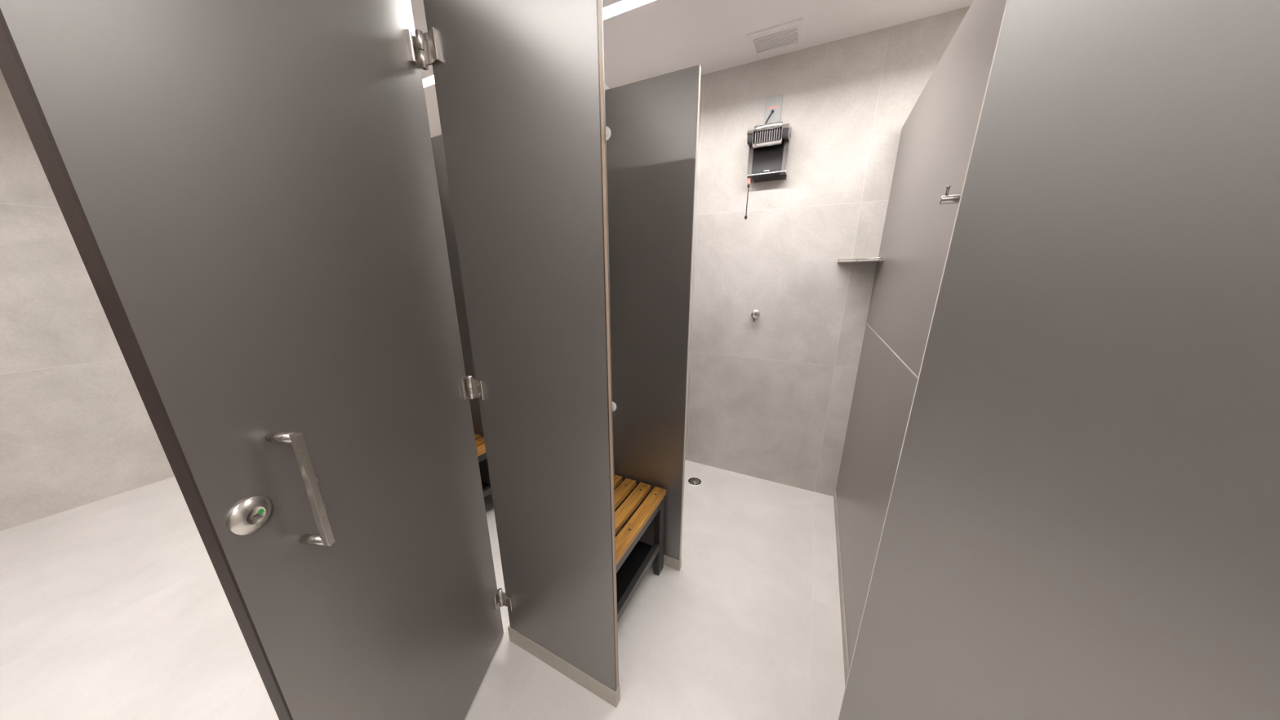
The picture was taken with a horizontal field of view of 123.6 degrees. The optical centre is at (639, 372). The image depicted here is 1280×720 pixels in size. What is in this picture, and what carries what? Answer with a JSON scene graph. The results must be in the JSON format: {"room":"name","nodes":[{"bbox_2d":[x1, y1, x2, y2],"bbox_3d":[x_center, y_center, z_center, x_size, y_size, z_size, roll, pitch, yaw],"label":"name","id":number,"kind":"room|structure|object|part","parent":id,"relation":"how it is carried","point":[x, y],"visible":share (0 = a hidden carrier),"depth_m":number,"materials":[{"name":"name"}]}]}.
{"room":"shower room","nodes":[
{"label":"shower room","id":0,"kind":"room"},
{"bbox_2d":[0,69,174,531],"bbox_3d":[-3.816,-0.310,1.432,0.100,2.642,5.478,8,18,26],"label":"wall","id":1,"kind":"structure","parent":0,"point":[77,429],"depth_m":2.04,"materials":[{"name":"tile"}]},
{"bbox_2d":[0,459,844,719],"bbox_3d":[-1.174,1.341,0.582,5.766,0.060,5.378,8,18,26],"label":"floor","id":2,"kind":"structure","parent":0,"point":[117,606],"depth_m":1.44,"materials":[{"name":"ceramic"}]},
{"bbox_2d":[0,0,503,719],"bbox_3d":[-0.565,0.149,0.797,0.076,2.084,0.644,1,16,5],"label":"door","id":3,"kind":"structure","parent":2,"relation":"on","point":[246,193],"depth_m":0.58,"materials":[{"name":"laminate"}]},
{"bbox_3d":[-0.552,0.201,0.581,0.014,0.216,0.013,1,16,5],"label":"pull handle","id":4,"kind":"part","parent":3,"relation":"part of","materials":[{"name":"silver metal"}]},
{"bbox_2d":[431,134,492,496],"bbox_3d":[-0.932,-0.177,1.978,0.369,2.084,0.026,8,18,26],"label":"panel","id":5,"kind":"object","parent":2,"relation":"on","point":[437,141],"visible":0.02,"depth_m":1.91,"materials":[{"name":"laminate"}]},
{"bbox_2d":[474,433,491,497],"bbox_3d":[-1.101,0.678,1.960,0.287,0.451,0.560,8,18,26],"label":"slatted bench","id":6,"kind":"object","parent":2,"relation":"on","point":[480,443],"visible":0.04,"depth_m":2.04,"materials":[{"name":"brown wood"}]},
{"bbox_3d":[-1.101,0.506,1.911,0.282,0.040,0.552,8,18,26],"label":"seat frame","id":7,"kind":"part","parent":6,"relation":"part of","materials":[{"name":"black metal"}]},
{"bbox_2d":[481,481,491,497],"bbox_3d":[-1.102,0.732,1.973,0.282,0.040,0.435,8,18,26],"label":"shelf","id":8,"kind":"object","parent":6,"relation":"attached to","point":[486,489],"depth_m":2.05,"materials":[{"name":"black metal"}]},
{"bbox_2d":[421,0,620,707],"bbox_3d":[-0.302,0.099,0.995,0.506,2.098,0.036,8,18,26],"label":"panel","id":9,"kind":"object","parent":2,"relation":"on","point":[520,86],"visible":1,"depth_m":0.89,"materials":[{"name":"laminate"}]},
{"bbox_2d":[605,125,611,141],"bbox_3d":[-0.072,-0.503,0.723,0.027,0.027,0.010,8,18,26],"label":"bumper cover","id":10,"kind":"object","parent":9,"relation":"attached to","point":[608,133],"visible":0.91,"depth_m":0.72,"materials":[{"name":"white plastic"}]},
{"bbox_2d":[612,401,616,411],"bbox_3d":[-0.072,0.087,0.893,0.027,0.027,0.010,8,18,26],"label":"bumper cover","id":11,"kind":"object","parent":9,"relation":"attached to","point":[614,405],"visible":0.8,"depth_m":0.89,"materials":[{"name":"white plastic"}]},
{"bbox_2d":[604,83,613,457],"bbox_3d":[-0.055,-0.129,1.763,0.036,2.110,1.615,8,18,26],"label":"divider","id":12,"kind":"object","parent":2,"relation":"on","point":[606,87],"visible":0.02,"depth_m":1.46,"materials":[{"name":"laminate"}]},
{"bbox_2d":[613,474,666,622],"bbox_3d":[-0.131,0.813,1.491,0.287,0.451,0.560,8,18,26],"label":"slatted bench","id":13,"kind":"object","parent":2,"relation":"on","point":[634,557],"visible":0.38,"depth_m":1.50,"materials":[{"name":"brown wood"}]},
{"bbox_2d":[616,540,659,622],"bbox_3d":[-0.132,0.867,1.504,0.282,0.040,0.435,8,18,26],"label":"shelf","id":14,"kind":"object","parent":13,"relation":"attached to","point":[630,575],"depth_m":1.50,"materials":[{"name":"black metal"}]},
{"bbox_3d":[-0.131,0.642,1.441,0.282,0.040,0.552,8,18,26],"label":"seat frame","id":15,"kind":"part","parent":13,"relation":"part of","materials":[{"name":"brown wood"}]},
{"bbox_3d":[0.092,0.800,1.655,0.028,0.384,0.056,8,18,26],"label":"leg","id":16,"kind":"part","parent":13,"relation":"part of","materials":[{"name":"black metal"}]},
{"bbox_2d":[604,64,701,570],"bbox_3d":[0.038,-0.042,1.509,0.369,2.084,0.026,8,18,26],"label":"panel","id":17,"kind":"object","parent":2,"relation":"on","point":[653,122],"visible":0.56,"depth_m":1.40,"materials":[{"name":"laminate"}]},
{"bbox_2d":[686,476,702,486],"bbox_3d":[0.389,0.772,2.440,0.111,0.004,0.111,8,18,26],"label":"floor drain","id":18,"kind":"object","parent":2,"relation":"on","point":[693,481],"visible":1,"depth_m":2.44,"materials":[{"name":"silver metal"}]},
{"bbox_2d":[833,0,1006,687],"bbox_3d":[0.943,0.006,1.296,0.036,2.110,1.584,8,18,26],"label":"divider","id":19,"kind":"object","parent":2,"relation":"on","point":[937,136],"visible":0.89,"depth_m":1.18,"materials":[{"name":"laminate"}]},
{"bbox_2d":[938,185,960,204],"bbox_3d":[0.642,-0.351,0.681,0.072,0.042,0.032,8,18,26],"label":"coat hook","id":20,"kind":"object","parent":19,"relation":"attached to","point":[947,199],"visible":0.48,"depth_m":0.69,"materials":[{"name":"silver metal"}]},
{"bbox_2d":[837,0,1279,719],"bbox_3d":[0.654,0.263,0.402,0.023,2.084,0.600,-13,20,-38],"label":"partition panel","id":21,"kind":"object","parent":2,"relation":"on","point":[1082,522],"depth_m":0.42,"materials":[{"name":"laminate"}]},
{"bbox_2d":[410,0,973,137],"bbox_3d":[-1.174,-1.168,-0.142,5.766,0.080,5.378,8,18,26],"label":"ceiling","id":22,"kind":"structure","parent":0,"point":[657,37],"depth_m":1.63,"materials":[{"name":"white paint"}]},
{"bbox_2d":[422,75,435,88],"bbox_3d":[-1.287,-1.795,2.080,0.184,0.052,0.065,8,18,26],"label":"ceiling lamp","id":23,"kind":"object","parent":22,"relation":"attached to","point":[429,81],"depth_m":2.11,"materials":[{"name":"white plastic"}]},
{"bbox_2d":[602,0,656,20],"bbox_3d":[-0.064,-1.624,1.488,0.263,0.052,0.066,8,18,26],"label":"ceiling lamp","id":24,"kind":"object","parent":22,"relation":"attached to","point":[616,8],"depth_m":1.52,"materials":[{"name":"white plastic"}]},
{"bbox_2d":[746,17,804,57],"bbox_3d":[0.675,-1.656,1.704,0.252,0.006,0.196,8,18,26],"label":"ceiling vent","id":25,"kind":"object","parent":22,"relation":"in","point":[789,34],"visible":1,"depth_m":1.69,"materials":[{"name":"white plastic"}]},
{"bbox_2d":[684,5,970,496],"bbox_3d":[0.058,-0.635,2.558,5.966,2.642,0.100,8,18,26],"label":"wall","id":26,"kind":"structure","parent":0,"point":[770,397],"depth_m":2.05,"materials":[{"name":"tile"}]},
{"bbox_2d":[750,309,759,321],"bbox_3d":[0.734,-0.366,2.197,0.060,0.077,0.044,8,18,26],"label":"shower valve","id":27,"kind":"object","parent":26,"relation":"attached to","point":[755,313],"visible":1,"depth_m":2.18,"materials":[{"name":"silver metal"}]},
{"bbox_3d":[0.732,-0.373,2.190,0.043,0.043,0.034,8,18,26],"label":"knob","id":28,"kind":"part","parent":27,"relation":"part of","materials":[{"name":"silver metal"}]},
{"bbox_2d":[744,120,791,219],"bbox_3d":[0.708,-1.123,1.928,0.212,0.462,0.154,8,18,26],"label":"shower","id":29,"kind":"object","parent":26,"relation":"attached to","point":[769,144],"visible":1,"depth_m":1.89,"materials":[{"name":"black plastic"}]},
{"bbox_3d":[0.635,-1.013,2.032,0.005,0.156,0.010,0,16,0],"label":"pull rod","id":30,"kind":"part","parent":29,"relation":"part of","materials":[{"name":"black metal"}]},
{"bbox_3d":[0.631,-1.219,1.983,0.004,0.173,0.058,8,18,26],"label":"chrome rail","id":31,"kind":"part","parent":29,"relation":"part of","materials":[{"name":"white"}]},
{"bbox_3d":[0.714,-1.125,1.938,0.204,0.004,0.012,8,18,26],"label":"trim","id":32,"kind":"part","parent":29,"relation":"part of","materials":[{"name":"silver metal"}]},
{"bbox_2d":[753,120,783,132],"bbox_3d":[0.702,-1.321,1.862,0.142,0.039,0.134,8,18,26],"label":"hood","id":33,"kind":"object","parent":29,"relation":"attached to","point":[777,126],"depth_m":1.81,"materials":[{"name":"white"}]},
{"bbox_2d":[764,110,773,124],"bbox_3d":[0.712,-1.398,1.896,0.068,0.106,0.023,-9,18,-28],"label":"power cable","id":34,"kind":"object","parent":29,"relation":"attached to","point":[772,111],"visible":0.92,"depth_m":1.88,"materials":[{"name":"black rubber"}]},
{"bbox_3d":[0.817,-1.193,1.893,0.004,0.173,0.058,8,18,26],"label":"chrome rail","id":35,"kind":"part","parent":29,"relation":"part of","materials":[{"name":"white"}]},
{"bbox_2d":[764,93,782,124],"bbox_3d":[0.738,-1.451,1.904,0.086,0.143,0.007,8,18,26],"label":"wall plate","id":36,"kind":"object","parent":26,"relation":"attached to","point":[774,103],"visible":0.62,"depth_m":1.90,"materials":[{"name":"grey metal"}]},
{"bbox_2d":[767,105,778,109],"bbox_3d":[0.736,-1.467,1.897,0.058,0.012,0.001,8,18,26],"label":"print","id":37,"kind":"object","parent":36,"relation":"attached to","point":[769,107],"depth_m":1.90,"materials":[{"name":"red"}]},
{"bbox_2d":[837,257,883,262],"bbox_3d":[1.155,-0.591,1.811,0.191,0.024,0.213,8,18,26],"label":"corner shelf","id":38,"kind":"object","parent":26,"relation":"attached to","point":[877,258],"visible":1,"depth_m":1.78,"materials":[{"name":"grey metal"}]},
{"bbox_3d":[1.147,-0.598,1.806,0.019,0.006,0.281,-4,17,-14],"label":"guard rail","id":39,"kind":"part","parent":38,"relation":"part of","materials":[{"name":"silver metal"}]}
]}

